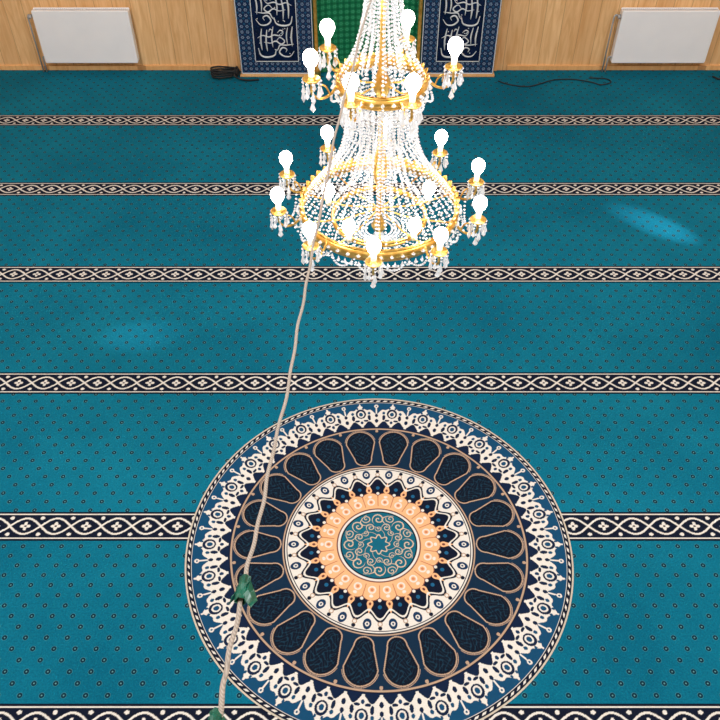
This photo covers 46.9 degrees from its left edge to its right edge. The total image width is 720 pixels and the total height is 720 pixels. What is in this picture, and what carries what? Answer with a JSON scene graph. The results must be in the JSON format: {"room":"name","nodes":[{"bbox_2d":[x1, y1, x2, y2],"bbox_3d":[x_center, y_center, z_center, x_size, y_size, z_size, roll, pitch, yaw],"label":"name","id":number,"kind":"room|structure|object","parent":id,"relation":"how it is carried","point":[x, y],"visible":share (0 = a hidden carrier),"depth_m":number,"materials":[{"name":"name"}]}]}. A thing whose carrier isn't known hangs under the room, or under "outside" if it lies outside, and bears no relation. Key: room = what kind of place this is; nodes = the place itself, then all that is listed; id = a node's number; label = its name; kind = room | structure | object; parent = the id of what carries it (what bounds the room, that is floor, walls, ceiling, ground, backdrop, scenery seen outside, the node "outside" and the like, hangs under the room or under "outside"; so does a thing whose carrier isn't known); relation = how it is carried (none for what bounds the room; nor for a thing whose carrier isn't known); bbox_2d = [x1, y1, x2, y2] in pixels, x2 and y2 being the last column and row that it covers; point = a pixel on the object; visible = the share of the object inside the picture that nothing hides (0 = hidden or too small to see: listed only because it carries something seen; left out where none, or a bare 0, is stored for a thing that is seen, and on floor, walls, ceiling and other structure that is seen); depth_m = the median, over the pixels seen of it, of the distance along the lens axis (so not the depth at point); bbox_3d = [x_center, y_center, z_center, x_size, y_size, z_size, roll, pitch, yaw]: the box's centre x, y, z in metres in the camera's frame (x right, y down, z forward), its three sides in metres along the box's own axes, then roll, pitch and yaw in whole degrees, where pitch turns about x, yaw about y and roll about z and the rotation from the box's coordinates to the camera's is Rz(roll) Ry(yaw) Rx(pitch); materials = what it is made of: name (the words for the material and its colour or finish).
{"room":"mosque","nodes":[
{"label":"mosque","id":0,"kind":"room"},
{"bbox_2d":[0,0,719,69],"bbox_3d":[0.000,-5.564,6.895,12.400,6.614,0.200,0,47,0],"label":"wall","id":1,"kind":"structure","parent":0,"point":[167,32],"depth_m":8.90,"materials":[{"name":"brown wood"}]},
{"bbox_2d":[27,7,138,71],"bbox_3d":[-2.957,-3.426,8.916,1.082,0.696,0.130,0,47,0],"label":"panel radiator","id":2,"kind":"object","parent":1,"relation":"attached to","point":[65,34],"visible":1,"depth_m":8.81,"materials":[{"name":"white metal"}]},
{"bbox_2d":[34,8,126,9],"bbox_3d":[-2.920,-3.476,8.855,0.966,0.528,0.060,0,47,0],"label":"grille","id":3,"kind":"object","parent":2,"relation":"attached to","point":[34,8],"depth_m":8.68,"materials":[{"name":"white metal"}]},
{"bbox_2d":[0,65,226,69],"bbox_3d":[-3.735,-3.239,9.195,4.530,0.050,0.018,0,47,0],"label":"baseboard","id":4,"kind":"structure","parent":1,"relation":"attached to","point":[2,67],"depth_m":9.18,"materials":[{"name":"brown wood"}]},
{"bbox_2d":[230,0,504,76],"bbox_3d":[0.080,-4.324,7.912,2.860,3.395,0.201,0,47,0],"label":"mihrab","id":5,"kind":"object","parent":1,"relation":"attached to","point":[271,37],"visible":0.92,"depth_m":8.77,"materials":[{"name":"tile"}]},
{"bbox_2d":[507,65,719,69],"bbox_3d":[3.815,-3.239,9.195,4.370,0.050,0.018,0,47,0],"label":"baseboard","id":6,"kind":"structure","parent":1,"relation":"attached to","point":[509,67],"depth_m":9.18,"materials":[{"name":"brown wood"}]},
{"bbox_2d":[601,7,719,71],"bbox_3d":[3.208,-3.426,8.916,1.092,0.696,0.130,0,47,0],"label":"panel radiator","id":7,"kind":"object","parent":1,"relation":"attached to","point":[643,34],"visible":1,"depth_m":8.82,"materials":[{"name":"white metal"}]},
{"bbox_2d":[623,8,717,9],"bbox_3d":[3.245,-3.476,8.855,0.976,0.528,0.060,0,47,0],"label":"grille","id":8,"kind":"object","parent":7,"relation":"attached to","point":[623,8],"depth_m":8.68,"materials":[{"name":"white metal"}]},
{"bbox_3d":[0.000,-3.807,0.544,12.400,0.200,11.480,0,47,0],"label":"ceiling","id":9,"kind":"structure","parent":0,"visible":0},
{"bbox_2d":[270,0,486,287],"bbox_3d":[0.086,-2.092,2.154,0.941,4.492,0.973,0,47,0],"label":"crystal chandelier","id":10,"kind":"object","parent":9,"relation":"hanging from","point":[417,83],"visible":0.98,"depth_m":3.40,"materials":[{"name":"clear glass"}]},
{"bbox_3d":[0.000,1.722,0.085,11.990,1.170,2.405,0,47,0],"label":"gallery balcony","id":11,"kind":"object","parent":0,"visible":0},
{"bbox_2d":[208,0,371,719],"bbox_3d":[-0.136,-0.217,1.955,0.111,0.705,2.976,5,47,5],"label":"rope","id":12,"kind":"object","parent":11,"relation":"hanging from","point":[244,592],"visible":1,"depth_m":1.75,"materials":[{"name":"beige fabric"}]},
{"bbox_3d":[0.000,0.887,5.508,12.400,0.236,11.480,0,47,0],"label":"floor","id":13,"kind":"structure","parent":0,"visible":0},
{"bbox_2d":[0,70,719,719],"bbox_3d":[0.000,0.804,5.413,11.980,0.018,11.050,0,47,0],"label":"carpet","id":14,"kind":"object","parent":13,"relation":"on","point":[493,492],"visible":0.97,"depth_m":5.82,"materials":[{"name":"teal carpet"}]},
{"bbox_2d":[210,66,258,80],"bbox_3d":[-1.366,-3.134,9.042,0.534,0.115,0.200,0,47,0],"label":"coiled cable","id":15,"kind":"object","parent":14,"relation":"on","point":[226,71],"visible":1,"depth_m":9.01,"materials":[{"name":"black rubber"}]},
{"bbox_2d":[498,77,610,86],"bbox_3d":[2.115,-3.013,9.001,1.232,0.012,0.167,-2,47,-2],"label":"power cable","id":16,"kind":"object","parent":14,"relation":"on","point":[589,77],"visible":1,"depth_m":9.00,"materials":[{"name":"black rubber"}]}
]}

